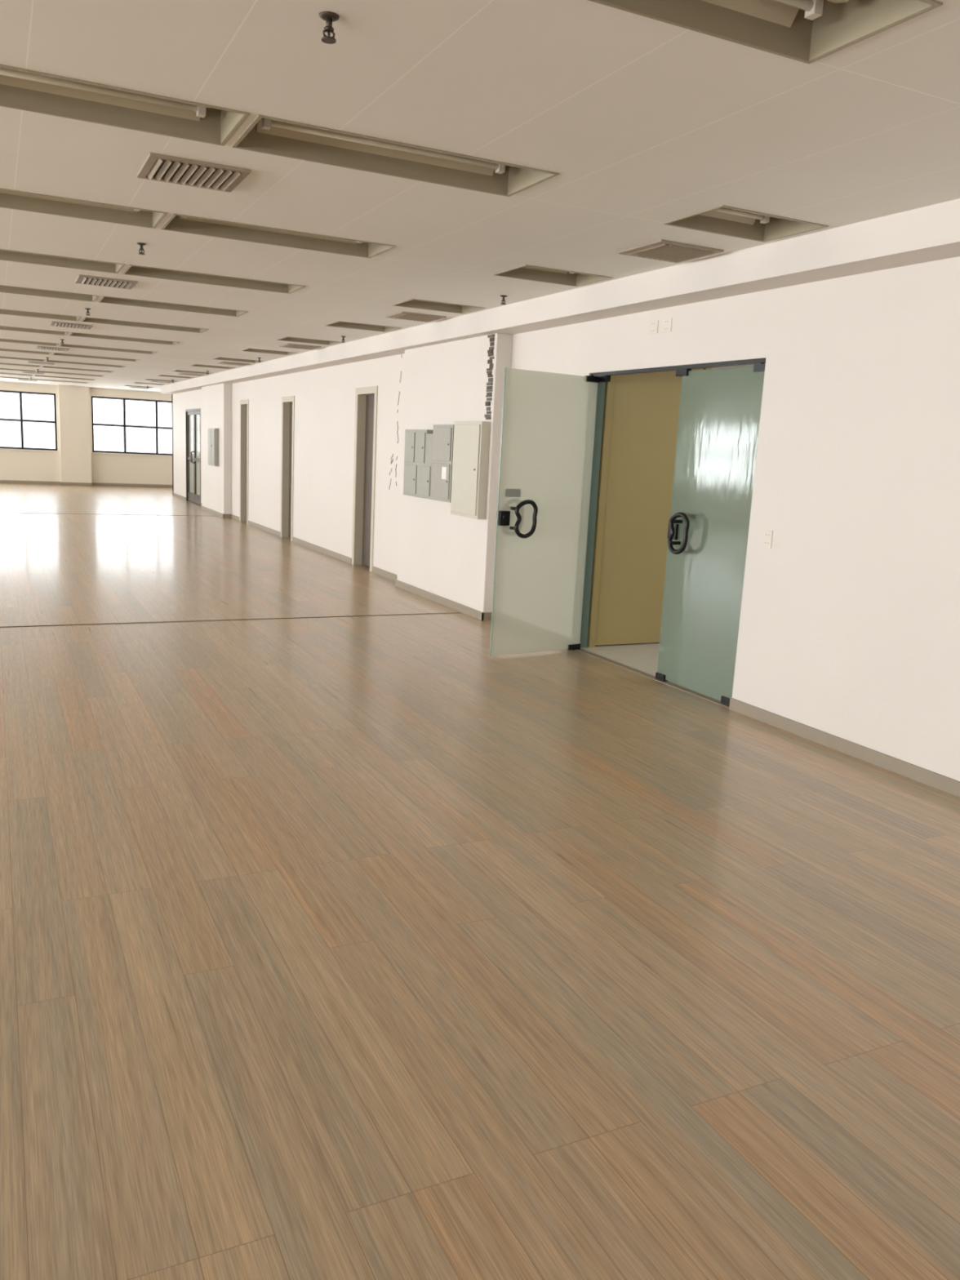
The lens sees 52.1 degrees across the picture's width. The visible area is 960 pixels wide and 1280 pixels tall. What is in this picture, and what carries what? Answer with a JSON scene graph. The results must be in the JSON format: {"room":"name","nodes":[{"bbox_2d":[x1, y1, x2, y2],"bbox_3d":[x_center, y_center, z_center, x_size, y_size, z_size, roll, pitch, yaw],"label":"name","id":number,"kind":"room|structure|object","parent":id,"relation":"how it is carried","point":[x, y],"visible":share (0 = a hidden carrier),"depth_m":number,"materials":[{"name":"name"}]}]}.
{"room":"empty office space","nodes":[
{"label":"empty office space","id":0,"kind":"room"},
{"bbox_2d":[0,381,173,484],"bbox_3d":[-14.110,-5.791,27.240,15.600,2.810,0.470,-3,12,-26],"label":"wall","id":1,"kind":"structure","parent":0,"point":[74,460],"depth_m":28.28,"materials":[{"name":"paint"}]},
{"bbox_2d":[0,390,57,450],"bbox_3d":[-13.797,-6.180,27.408,3.640,1.600,0.070,-3,12,-26],"label":"window","id":2,"kind":"structure","parent":1,"relation":"in","point":[20,393],"depth_m":27.87,"materials":[{"name":"black metal"}]},
{"bbox_2d":[0,448,172,456],"bbox_3d":[-13.827,-5.361,27.464,12.870,0.030,0.110,-3,12,-26],"label":"trim","id":3,"kind":"structure","parent":1,"relation":"attached to","point":[0,448],"depth_m":28.75,"materials":[{"name":"white plastic"}]},
{"bbox_2d":[0,480,173,488],"bbox_3d":[-14.119,-4.432,27.382,15.000,0.090,0.234,-3,12,-26],"label":"baseboard","id":4,"kind":"structure","parent":1,"relation":"attached to","point":[1,481],"depth_m":28.53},
{"bbox_2d":[91,395,172,455],"bbox_3d":[-9.684,-6.363,29.415,3.640,1.600,0.070,-3,12,-26],"label":"window","id":5,"kind":"structure","parent":1,"relation":"in","point":[123,425],"depth_m":29.06,"materials":[{"name":"black metal"}]},
{"bbox_2d":[201,382,231,514],"bbox_3d":[-5.501,-3.957,20.470,0.160,2.620,2.300,-3,12,-26],"label":"wall column","id":6,"kind":"structure","parent":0,"point":[216,399],"depth_m":19.82,"materials":[{"name":"paint"}]},
{"bbox_2d":[208,428,218,466],"bbox_3d":[-5.463,-3.948,20.093,0.100,0.750,0.700,-3,12,-26],"label":"upper cabinet","id":7,"kind":"object","parent":6,"relation":"attached to","point":[213,433],"visible":1,"depth_m":19.86,"materials":[{"name":"grey metal"}]},
{"bbox_2d":[396,333,512,612],"bbox_3d":[-0.329,-1.690,10.081,0.160,2.620,2.250,-3,12,-26],"label":"wall column","id":8,"kind":"structure","parent":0,"point":[442,553],"depth_m":9.80,"materials":[{"name":"paint"}]},
{"bbox_2d":[403,424,453,502],"bbox_3d":[-0.518,-1.840,10.148,0.104,0.750,1.250,-3,12,-26],"label":"electrical panel","id":9,"kind":"object","parent":8,"relation":"attached to","point":[428,454],"visible":0.99,"depth_m":10.06,"materials":[{"name":"grey metal"}]},
{"bbox_2d":[450,421,490,519],"bbox_3d":[-0.106,-1.619,9.320,0.108,0.890,0.610,-3,12,-26],"label":"electrical panel","id":10,"kind":"object","parent":8,"relation":"attached to","point":[471,442],"visible":1,"depth_m":9.18,"materials":[{"name":"grey metal"}]},
{"bbox_2d":[484,333,494,419],"bbox_3d":[0.083,-2.398,8.968,0.021,0.750,0.133,-3,12,-26],"label":"strip","id":11,"kind":"object","parent":8,"relation":"attached to","point":[490,352],"visible":1,"depth_m":8.95,"materials":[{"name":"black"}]},
{"bbox_2d":[0,483,959,1279],"bbox_3d":[-6.258,-0.892,11.600,15.600,0.100,36.800,-3,12,-26],"label":"floor","id":12,"kind":"structure","parent":0,"point":[374,947],"depth_m":3.17,"materials":[{"name":"laminate"}]},
{"bbox_2d":[10,512,191,515],"bbox_3d":[-10.770,-2.286,17.375,12.070,0.003,0.030,-3,12,-26],"label":"transition strip","id":13,"kind":"object","parent":12,"relation":"on","point":[11,513],"visible":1,"depth_m":18.91,"materials":[{"name":"metal"}]},
{"bbox_2d":[0,612,460,627],"bbox_3d":[-5.613,-0.026,7.014,12.070,0.003,0.025,-3,12,-26],"label":"transition strip","id":14,"kind":"object","parent":12,"relation":"on","point":[453,612],"visible":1,"depth_m":8.63,"materials":[{"name":"brown metal"}]},
{"bbox_2d":[577,648,728,707],"bbox_3d":[1.226,0.254,7.324,0.060,0.004,2.020,-3,12,-26],"label":"threshold","id":15,"kind":"object","parent":12,"relation":"on","point":[609,660],"visible":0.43,"depth_m":7.20,"materials":[{"name":"grey metal"}]},
{"bbox_2d":[0,0,959,391],"bbox_3d":[-6.111,-3.844,11.029,15.600,0.300,36.800,-3,12,-26],"label":"ceiling","id":16,"kind":"structure","parent":0,"point":[644,123],"depth_m":4.05,"materials":[{"name":"paint"}]},
{"bbox_2d":[0,376,30,379],"bbox_3d":[-12.146,-6.744,24.874,1.358,0.159,0.488,-3,12,-26],"label":"ceiling light fixture","id":17,"kind":"object","parent":16,"relation":"in","point":[0,376],"depth_m":25.19,"materials":[{"name":"white metal"}]},
{"bbox_2d":[0,372,33,376],"bbox_3d":[-11.267,-6.359,23.108,1.358,0.159,0.488,-3,12,-26],"label":"ceiling light fixture","id":18,"kind":"object","parent":16,"relation":"in","point":[0,372],"depth_m":23.41,"materials":[{"name":"white metal"}]},
{"bbox_2d":[0,368,36,372],"bbox_3d":[-10.388,-5.974,21.342,1.358,0.159,0.488,-3,12,-26],"label":"ceiling light fixture","id":19,"kind":"object","parent":16,"relation":"in","point":[0,368],"depth_m":21.65,"materials":[{"name":"white metal"}]},
{"bbox_2d":[0,362,40,367],"bbox_3d":[-9.508,-5.589,19.576,1.358,0.159,0.488,-3,12,-26],"label":"ceiling light fixture","id":20,"kind":"object","parent":16,"relation":"in","point":[0,362],"depth_m":19.89,"materials":[{"name":"white metal"}]},
{"bbox_2d":[0,355,45,361],"bbox_3d":[-8.629,-5.203,17.810,1.358,0.159,0.488,-3,12,-26],"label":"ceiling light fixture","id":21,"kind":"object","parent":16,"relation":"in","point":[9,357],"depth_m":18.11,"materials":[{"name":"white metal"}]},
{"bbox_2d":[0,348,51,355],"bbox_3d":[-7.750,-4.818,16.044,1.358,0.159,0.488,-3,12,-26],"label":"ceiling light fixture","id":22,"kind":"object","parent":16,"relation":"in","point":[1,349],"depth_m":16.35,"materials":[{"name":"white metal"}]},
{"bbox_2d":[17,378,37,381],"bbox_3d":[-11.916,-6.839,25.867,0.450,0.020,0.450,-3,12,-26],"label":"ceiling vent","id":23,"kind":"object","parent":16,"relation":"in","point":[18,379],"visible":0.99,"depth_m":25.79,"materials":[{"name":"white metal"}]},
{"bbox_2d":[0,338,59,346],"bbox_3d":[-6.871,-4.433,14.278,1.358,0.159,0.488,-3,12,-26],"label":"ceiling light fixture","id":24,"kind":"object","parent":16,"relation":"in","point":[1,340],"depth_m":14.58,"materials":[{"name":"white metal"}]},
{"bbox_2d":[22,371,44,374],"bbox_3d":[-10.158,-6.068,22.335,0.450,0.020,0.450,-3,12,-26],"label":"ceiling vent","id":25,"kind":"object","parent":16,"relation":"in","point":[23,371],"visible":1,"depth_m":22.23,"materials":[{"name":"grey metal"}]},
{"bbox_2d":[0,325,68,335],"bbox_3d":[-5.992,-4.048,12.512,1.358,0.159,0.488,-3,12,-26],"label":"ceiling light fixture","id":26,"kind":"object","parent":16,"relation":"in","point":[8,328],"depth_m":12.82,"materials":[{"name":"white metal"}]},
{"bbox_2d":[0,308,81,321],"bbox_3d":[-5.113,-3.663,10.746,1.358,0.159,0.488,-3,12,-26],"label":"ceiling light fixture","id":27,"kind":"object","parent":16,"relation":"in","point":[8,312],"depth_m":11.05,"materials":[{"name":"white metal"}]},
{"bbox_2d":[27,360,54,364],"bbox_3d":[-8.400,-5.298,18.803,0.450,0.020,0.450,-3,12,-26],"label":"ceiling vent","id":28,"kind":"object","parent":16,"relation":"in","point":[29,362],"visible":1,"depth_m":18.74,"materials":[{"name":"white metal"}]},
{"bbox_2d":[0,284,98,302],"bbox_3d":[-4.234,-3.277,8.980,1.358,0.159,0.488,-3,12,-26],"label":"ceiling light fixture","id":29,"kind":"object","parent":16,"relation":"in","point":[6,289],"depth_m":9.28,"materials":[{"name":"white metal"}]},
{"bbox_2d":[36,346,69,351],"bbox_3d":[-6.642,-4.527,15.271,0.450,0.020,0.450,-3,12,-26],"label":"ceiling vent","id":30,"kind":"object","parent":16,"relation":"in","point":[37,347],"visible":1,"depth_m":15.21,"materials":[{"name":"white metal"}]},
{"bbox_2d":[31,378,87,383],"bbox_3d":[-10.902,-6.800,25.481,1.348,0.159,0.488,-3,12,-26],"label":"ceiling light fixture","id":31,"kind":"object","parent":16,"relation":"in","point":[32,379],"depth_m":25.61,"materials":[{"name":"white metal"}]},
{"bbox_2d":[0,248,124,273],"bbox_3d":[-3.355,-2.892,7.214,1.358,0.159,0.488,-3,12,-26],"label":"ceiling light fixture","id":32,"kind":"object","parent":16,"relation":"in","point":[5,255],"depth_m":7.51,"materials":[{"name":"white metal"}]},
{"bbox_2d":[34,374,94,380],"bbox_3d":[-10.023,-6.415,23.715,1.348,0.159,0.488,-3,12,-26],"label":"ceiling light fixture","id":33,"kind":"object","parent":16,"relation":"in","point":[35,375],"depth_m":23.85,"materials":[{"name":"white metal"}]},
{"bbox_2d":[38,370,103,376],"bbox_3d":[-9.144,-6.029,21.949,1.348,0.159,0.488,-3,12,-26],"label":"ceiling light fixture","id":34,"kind":"object","parent":16,"relation":"in","point":[38,371],"depth_m":22.09,"materials":[{"name":"white metal"}]},
{"bbox_2d":[49,321,93,328],"bbox_3d":[-4.883,-3.757,11.739,0.450,0.020,0.450,-3,12,-26],"label":"ceiling vent","id":35,"kind":"object","parent":16,"relation":"in","point":[53,323],"visible":1,"depth_m":11.69,"materials":[{"name":"white metal"}]},
{"bbox_2d":[41,365,113,372],"bbox_3d":[-8.265,-5.644,20.183,1.348,0.159,0.488,-3,12,-26],"label":"ceiling light fixture","id":36,"kind":"object","parent":16,"relation":"in","point":[42,366],"depth_m":20.33,"materials":[{"name":"white metal"}]},
{"bbox_2d":[0,188,168,228],"bbox_3d":[-2.476,-2.507,5.448,1.358,0.159,0.488,-3,12,-26],"label":"ceiling light fixture","id":37,"kind":"object","parent":16,"relation":"in","point":[9,198],"depth_m":5.74,"materials":[{"name":"white metal"}]},
{"bbox_2d":[48,360,125,367],"bbox_3d":[-7.386,-5.259,18.417,1.348,0.159,0.488,-3,12,-26],"label":"ceiling light fixture","id":38,"kind":"object","parent":16,"relation":"in","point":[51,361],"depth_m":18.57,"materials":[{"name":"white metal"}]},
{"bbox_2d":[84,307,90,315],"bbox_3d":[-4.031,-3.373,10.096,0.060,0.068,0.060,-3,12,-26],"label":"sprinkler","id":39,"kind":"object","parent":16,"relation":"hanging from","point":[88,309],"depth_m":10.09,"materials":[{"name":"metal"}]},
{"bbox_2d":[52,352,138,361],"bbox_3d":[-6.507,-4.874,16.651,1.348,0.159,0.488,-3,12,-26],"label":"ceiling light fixture","id":40,"kind":"object","parent":16,"relation":"in","point":[55,353],"depth_m":16.80,"materials":[{"name":"white metal"}]},
{"bbox_2d":[75,274,137,288],"bbox_3d":[-3.125,-2.986,8.207,0.450,0.020,0.450,-3,12,-26],"label":"ceiling vent","id":41,"kind":"object","parent":16,"relation":"in","point":[82,279],"visible":1,"depth_m":8.17,"materials":[{"name":"white metal"}]},
{"bbox_2d":[60,343,157,354],"bbox_3d":[-5.627,-4.488,14.885,1.348,0.159,0.488,-3,12,-26],"label":"ceiling light fixture","id":42,"kind":"object","parent":16,"relation":"in","point":[61,345],"depth_m":15.04,"materials":[{"name":"white metal"}]},
{"bbox_2d":[69,332,179,345],"bbox_3d":[-4.748,-4.103,13.119,1.348,0.159,0.488,-3,12,-26],"label":"ceiling light fixture","id":43,"kind":"object","parent":16,"relation":"in","point":[73,334],"depth_m":13.28,"materials":[{"name":"white metal"}]},
{"bbox_2d":[0,63,250,146],"bbox_3d":[-1.597,-2.122,3.682,1.358,0.159,0.488,-3,12,-26],"label":"ceiling light fixture","id":44,"kind":"object","parent":16,"relation":"in","point":[23,89],"depth_m":3.94,"materials":[{"name":"white metal"}]},
{"bbox_2d":[124,385,153,387],"bbox_3d":[-9.156,-6.878,26.334,0.698,0.159,0.488,-3,12,-26],"label":"ceiling light fixture","id":45,"kind":"object","parent":16,"relation":"in","point":[124,385],"depth_m":26.50,"materials":[{"name":"white metal"}]},
{"bbox_2d":[129,386,147,389],"bbox_3d":[-9.411,-6.950,27.090,0.450,0.020,0.450,-3,12,-26],"label":"ceiling vent","id":46,"kind":"object","parent":16,"relation":"in","point":[130,387],"visible":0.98,"depth_m":26.97,"materials":[{"name":"white metal"}]},
{"bbox_2d":[137,242,146,254],"bbox_3d":[-2.238,-2.587,6.494,0.060,0.068,0.060,-3,12,-26],"label":"sprinkler","id":47,"kind":"object","parent":16,"relation":"hanging from","point":[141,244],"depth_m":6.48,"materials":[{"name":"grey metal"}]},
{"bbox_2d":[80,316,208,333],"bbox_3d":[-3.869,-3.718,11.353,1.348,0.159,0.488,-3,12,-26],"label":"ceiling light fixture","id":48,"kind":"object","parent":16,"relation":"in","point":[86,319],"depth_m":11.52,"materials":[{"name":"white metal"}]},
{"bbox_2d":[134,382,163,385],"bbox_3d":[-8.276,-6.493,24.568,0.698,0.159,0.488,-3,12,-26],"label":"ceiling light fixture","id":49,"kind":"object","parent":16,"relation":"in","point":[135,382],"depth_m":24.74,"materials":[{"name":"white metal"}]},
{"bbox_2d":[150,381,172,383],"bbox_3d":[-7.653,-6.180,23.558,0.450,0.020,0.450,-3,12,-26],"label":"ceiling vent","id":50,"kind":"object","parent":16,"relation":"in","point":[150,381],"visible":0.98,"depth_m":23.45,"materials":[{"name":"grey metal"}]},
{"bbox_2d":[146,378,177,382],"bbox_3d":[-7.397,-6.107,22.802,0.698,0.159,0.488,-3,12,-26],"label":"ceiling light fixture","id":51,"kind":"object","parent":16,"relation":"in","point":[146,379],"depth_m":22.98,"materials":[{"name":"white metal"}]},
{"bbox_2d":[97,296,248,316],"bbox_3d":[-2.990,-3.333,9.587,1.348,0.159,0.488,-3,12,-26],"label":"ceiling light fixture","id":52,"kind":"object","parent":16,"relation":"in","point":[108,300],"depth_m":9.76,"materials":[{"name":"white metal"}]},
{"bbox_2d":[156,374,194,378],"bbox_3d":[-6.518,-5.722,21.036,0.698,0.159,0.488,-3,12,-26],"label":"ceiling light fixture","id":53,"kind":"object","parent":16,"relation":"in","point":[159,375],"depth_m":21.21,"materials":[{"name":"white metal"}]},
{"bbox_2d":[177,373,204,376],"bbox_3d":[-5.894,-5.410,20.026,0.450,0.020,0.450,-3,12,-26],"label":"ceiling vent","id":54,"kind":"object","parent":16,"relation":"in","point":[183,374],"visible":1,"depth_m":19.93,"materials":[{"name":"grey metal"}]},
{"bbox_2d":[173,369,211,373],"bbox_3d":[-5.639,-5.337,19.270,0.698,0.159,0.488,-3,12,-26],"label":"ceiling light fixture","id":55,"kind":"object","parent":16,"relation":"in","point":[178,371],"depth_m":19.45,"materials":[{"name":"white metal"}]},
{"bbox_2d":[137,152,251,192],"bbox_3d":[-1.367,-2.216,4.675,0.450,0.020,0.450,-3,12,-26],"label":"ceiling vent","id":56,"kind":"object","parent":16,"relation":"in","point":[157,166],"visible":1,"depth_m":4.64,"materials":[{"name":"white metal"}]},
{"bbox_2d":[191,364,235,368],"bbox_3d":[-4.760,-4.952,17.504,0.698,0.159,0.488,-3,12,-26],"label":"ceiling light fixture","id":57,"kind":"object","parent":16,"relation":"in","point":[195,365],"depth_m":17.69,"materials":[{"name":"white metal"}]},
{"bbox_2d":[122,264,306,293],"bbox_3d":[-2.111,-2.948,7.821,1.348,0.159,0.488,-3,12,-26],"label":"ceiling light fixture","id":58,"kind":"object","parent":16,"relation":"in","point":[135,270],"depth_m":8.00,"materials":[{"name":"white metal"}]},
{"bbox_2d":[217,361,250,365],"bbox_3d":[-4.136,-4.639,16.494,0.450,0.020,0.450,-3,12,-26],"label":"ceiling vent","id":59,"kind":"object","parent":16,"relation":"in","point":[220,362],"visible":1,"depth_m":16.41,"materials":[{"name":"white metal"}]},
{"bbox_2d":[213,356,262,363],"bbox_3d":[-3.881,-4.566,15.738,0.698,0.159,0.488,-3,12,-26],"label":"ceiling light fixture","id":60,"kind":"object","parent":16,"relation":"in","point":[217,358],"depth_m":15.93,"materials":[{"name":"white metal"}]},
{"bbox_2d":[240,348,297,355],"bbox_3d":[-3.002,-4.181,13.972,0.698,0.159,0.488,-3,12,-26],"label":"ceiling light fixture","id":61,"kind":"object","parent":16,"relation":"in","point":[255,350],"depth_m":14.17,"materials":[{"name":"white metal"}]},
{"bbox_2d":[160,213,396,257],"bbox_3d":[-1.232,-2.562,6.055,1.348,0.159,0.488,-3,12,-26],"label":"ceiling light fixture","id":62,"kind":"object","parent":16,"relation":"in","point":[176,222],"depth_m":6.23,"materials":[{"name":"white metal"}]},
{"bbox_2d":[278,343,321,350],"bbox_3d":[-2.378,-3.869,12.962,0.450,0.020,0.450,-3,12,-26],"label":"ceiling vent","id":63,"kind":"object","parent":16,"relation":"in","point":[286,345],"visible":1,"depth_m":12.88,"materials":[{"name":"white metal"}]},
{"bbox_2d":[276,336,342,345],"bbox_3d":[-2.123,-3.796,12.206,0.698,0.159,0.488,-3,12,-26],"label":"ceiling light fixture","id":64,"kind":"object","parent":16,"relation":"in","point":[285,339],"depth_m":12.40,"materials":[{"name":"white metal"}]},
{"bbox_2d":[319,11,339,44],"bbox_3d":[-0.445,-1.801,2.891,0.060,0.068,0.060,-3,12,-26],"label":"sprinkler","id":65,"kind":"object","parent":16,"relation":"hanging from","point":[329,17],"depth_m":2.88,"materials":[{"name":"grey metal"}]},
{"bbox_2d":[324,320,401,332],"bbox_3d":[-1.244,-3.411,10.440,0.698,0.159,0.488,-3,12,-26],"label":"ceiling light fixture","id":66,"kind":"object","parent":16,"relation":"in","point":[337,324],"depth_m":10.64,"materials":[{"name":"white metal"}]},
{"bbox_2d":[231,114,559,196],"bbox_3d":[-0.353,-2.177,4.289,1.348,0.159,0.488,-3,12,-26],"label":"ceiling light fixture","id":67,"kind":"object","parent":16,"relation":"in","point":[266,134],"depth_m":4.44,"materials":[{"name":"white metal"}]},
{"bbox_2d":[385,311,446,322],"bbox_3d":[-0.620,-3.098,9.430,0.450,0.020,0.450,-3,12,-26],"label":"ceiling vent","id":68,"kind":"object","parent":16,"relation":"in","point":[401,315],"visible":1,"depth_m":9.36,"materials":[{"name":"white metal"}]},
{"bbox_2d":[391,298,485,313],"bbox_3d":[-0.365,-3.025,8.673,0.698,0.159,0.488,-3,12,-26],"label":"ceiling light fixture","id":69,"kind":"object","parent":16,"relation":"in","point":[412,303],"depth_m":8.88,"materials":[{"name":"white metal"}]},
{"bbox_2d":[500,294,507,304],"bbox_3d":[0.189,-2.741,7.918,0.060,0.068,0.060,-3,12,-26],"label":"sprinkler","id":70,"kind":"object","parent":16,"relation":"hanging from","point":[502,295],"depth_m":7.91,"materials":[{"name":"metal"}]},
{"bbox_2d":[493,264,613,286],"bbox_3d":[0.515,-2.640,6.907,0.698,0.159,0.488,-3,12,-26],"label":"ceiling light fixture","id":71,"kind":"object","parent":16,"relation":"in","point":[526,272],"depth_m":7.12,"materials":[{"name":"white metal"}]},
{"bbox_2d":[160,198,959,394],"bbox_3d":[-1.108,-3.416,11.394,0.270,0.190,32.300,-3,12,-26],"label":"ceiling beam","id":72,"kind":"structure","parent":16,"relation":"attached to","point":[931,233],"depth_m":6.24,"materials":[{"name":"white paint"}]},
{"bbox_2d":[617,239,724,262],"bbox_3d":[1.138,-2.328,5.898,0.450,0.020,0.450,-3,12,-26],"label":"ceiling vent","id":73,"kind":"object","parent":16,"relation":"in","point":[663,250],"visible":1,"depth_m":5.84,"materials":[{"name":"white metal"}]},
{"bbox_2d":[662,204,828,242],"bbox_3d":[1.394,-2.255,5.141,0.698,0.159,0.488,-3,12,-26],"label":"ceiling light fixture","id":74,"kind":"object","parent":16,"relation":"in","point":[722,220],"depth_m":5.33,"materials":[{"name":"white metal"}]},
{"bbox_2d":[588,0,942,63],"bbox_3d":[0.526,-1.792,2.523,1.348,0.159,0.488,-3,12,-26],"label":"ceiling light fixture","id":75,"kind":"object","parent":16,"relation":"in","point":[805,31],"depth_m":2.88,"materials":[{"name":"white metal"}]},
{"bbox_2d":[171,256,959,781],"bbox_3d":[-0.611,-2.568,14.046,2.880,2.810,36.200,-3,12,-26],"label":"wall","id":76,"kind":"structure","parent":0,"point":[849,626],"depth_m":5.66,"materials":[{"name":"paint"}]},
{"bbox_2d":[185,408,200,506],"bbox_3d":[-6.751,-4.350,23.291,0.201,2.200,1.900,-3,12,-26],"label":"door","id":77,"kind":"structure","parent":76,"relation":"in","point":[193,416],"depth_m":23.37,"materials":[{"name":"glass"}]},
{"bbox_2d":[239,399,248,524],"bbox_3d":[-4.391,-3.369,18.590,0.162,2.290,0.700,-3,12,-26],"label":"door","id":78,"kind":"structure","parent":76,"relation":"in","point":[244,404],"depth_m":18.76,"materials":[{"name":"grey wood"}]},
{"bbox_2d":[280,395,294,541],"bbox_3d":[-3.045,-2.769,15.886,0.162,2.270,0.740,-3,12,-26],"label":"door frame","id":79,"kind":"structure","parent":76,"relation":"in","point":[287,402],"depth_m":16.07,"materials":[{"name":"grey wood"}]},
{"bbox_2d":[351,386,377,572],"bbox_3d":[-1.417,-2.066,12.615,0.162,2.290,0.800,-3,12,-26],"label":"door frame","id":80,"kind":"structure","parent":76,"relation":"in","point":[366,397],"depth_m":12.78,"materials":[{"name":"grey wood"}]},
{"bbox_2d":[389,354,402,488],"bbox_3d":[-0.993,-2.549,11.544,0.010,1.560,0.288,-3,12,-26],"label":"plaster crack","id":81,"kind":"object","parent":76,"relation":"attached to","point":[401,354],"visible":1,"depth_m":11.50,"materials":[{"name":"grey paint"}]},
{"bbox_2d":[489,367,599,656],"bbox_3d":[0.502,-0.967,7.657,0.902,2.194,0.203,-5,13,-34],"label":"glass door","id":82,"kind":"object","parent":76,"relation":"attached to","point":[547,441],"visible":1,"depth_m":7.64,"materials":[{"name":"clear glass"}]},
{"bbox_2d":[172,492,959,797],"bbox_3d":[0.027,-0.848,12.527,2.904,0.075,32.314,-3,12,-26],"label":"baseboard","id":83,"kind":"structure","parent":76,"relation":"attached to","point":[947,784],"depth_m":5.88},
{"bbox_2d":[648,320,658,334],"bbox_3d":[1.235,-2.231,7.003,0.006,0.090,0.110,-3,12,-26],"label":"wall socket","id":84,"kind":"object","parent":76,"relation":"attached to","point":[653,325],"visible":1,"depth_m":7.00,"materials":[{"name":"white plastic"}]},
{"bbox_2d":[661,317,672,332],"bbox_3d":[1.305,-2.200,6.862,0.006,0.090,0.110,-3,12,-26],"label":"wall socket","id":85,"kind":"object","parent":76,"relation":"attached to","point":[667,322],"visible":1,"depth_m":6.86,"materials":[{"name":"white plastic"}]},
{"bbox_2d":[579,358,765,681],"bbox_3d":[1.320,-0.834,7.133,0.150,2.220,2.020,-3,12,-26],"label":"door frame","id":86,"kind":"structure","parent":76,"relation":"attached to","point":[681,371],"depth_m":7.92,"materials":[{"name":"black metal"}]},
{"bbox_2d":[657,362,765,705],"bbox_3d":[1.539,-0.714,6.616,0.203,2.194,0.852,-3,12,-26],"label":"leaf","id":87,"kind":"object","parent":76,"relation":"attached to","point":[720,408],"visible":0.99,"depth_m":6.59,"materials":[{"name":"green glass"}]},
{"bbox_2d":[762,529,773,548],"bbox_3d":[1.772,-0.623,6.050,0.006,0.110,0.075,-3,12,-26],"label":"wall socket","id":88,"kind":"object","parent":76,"relation":"attached to","point":[767,535],"visible":1,"depth_m":6.04,"materials":[{"name":"white plastic"}]},
{"bbox_2d":[711,363,760,368],"bbox_3d":[2.823,-1.063,7.148,2.580,2.810,3.500,-3,12,-26],"label":"wall","id":89,"kind":"structure","parent":0,"point":[748,365],"depth_m":8.42,"materials":[{"name":"paint"}]},
{"bbox_2d":[586,367,711,647],"bbox_3d":[1.433,-1.147,8.254,1.020,2.420,0.109,-3,12,-26],"label":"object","id":90,"kind":"structure","parent":89,"relation":"in","point":[641,412],"depth_m":8.20,"materials":[{"name":"yellow laminate"}]}
]}

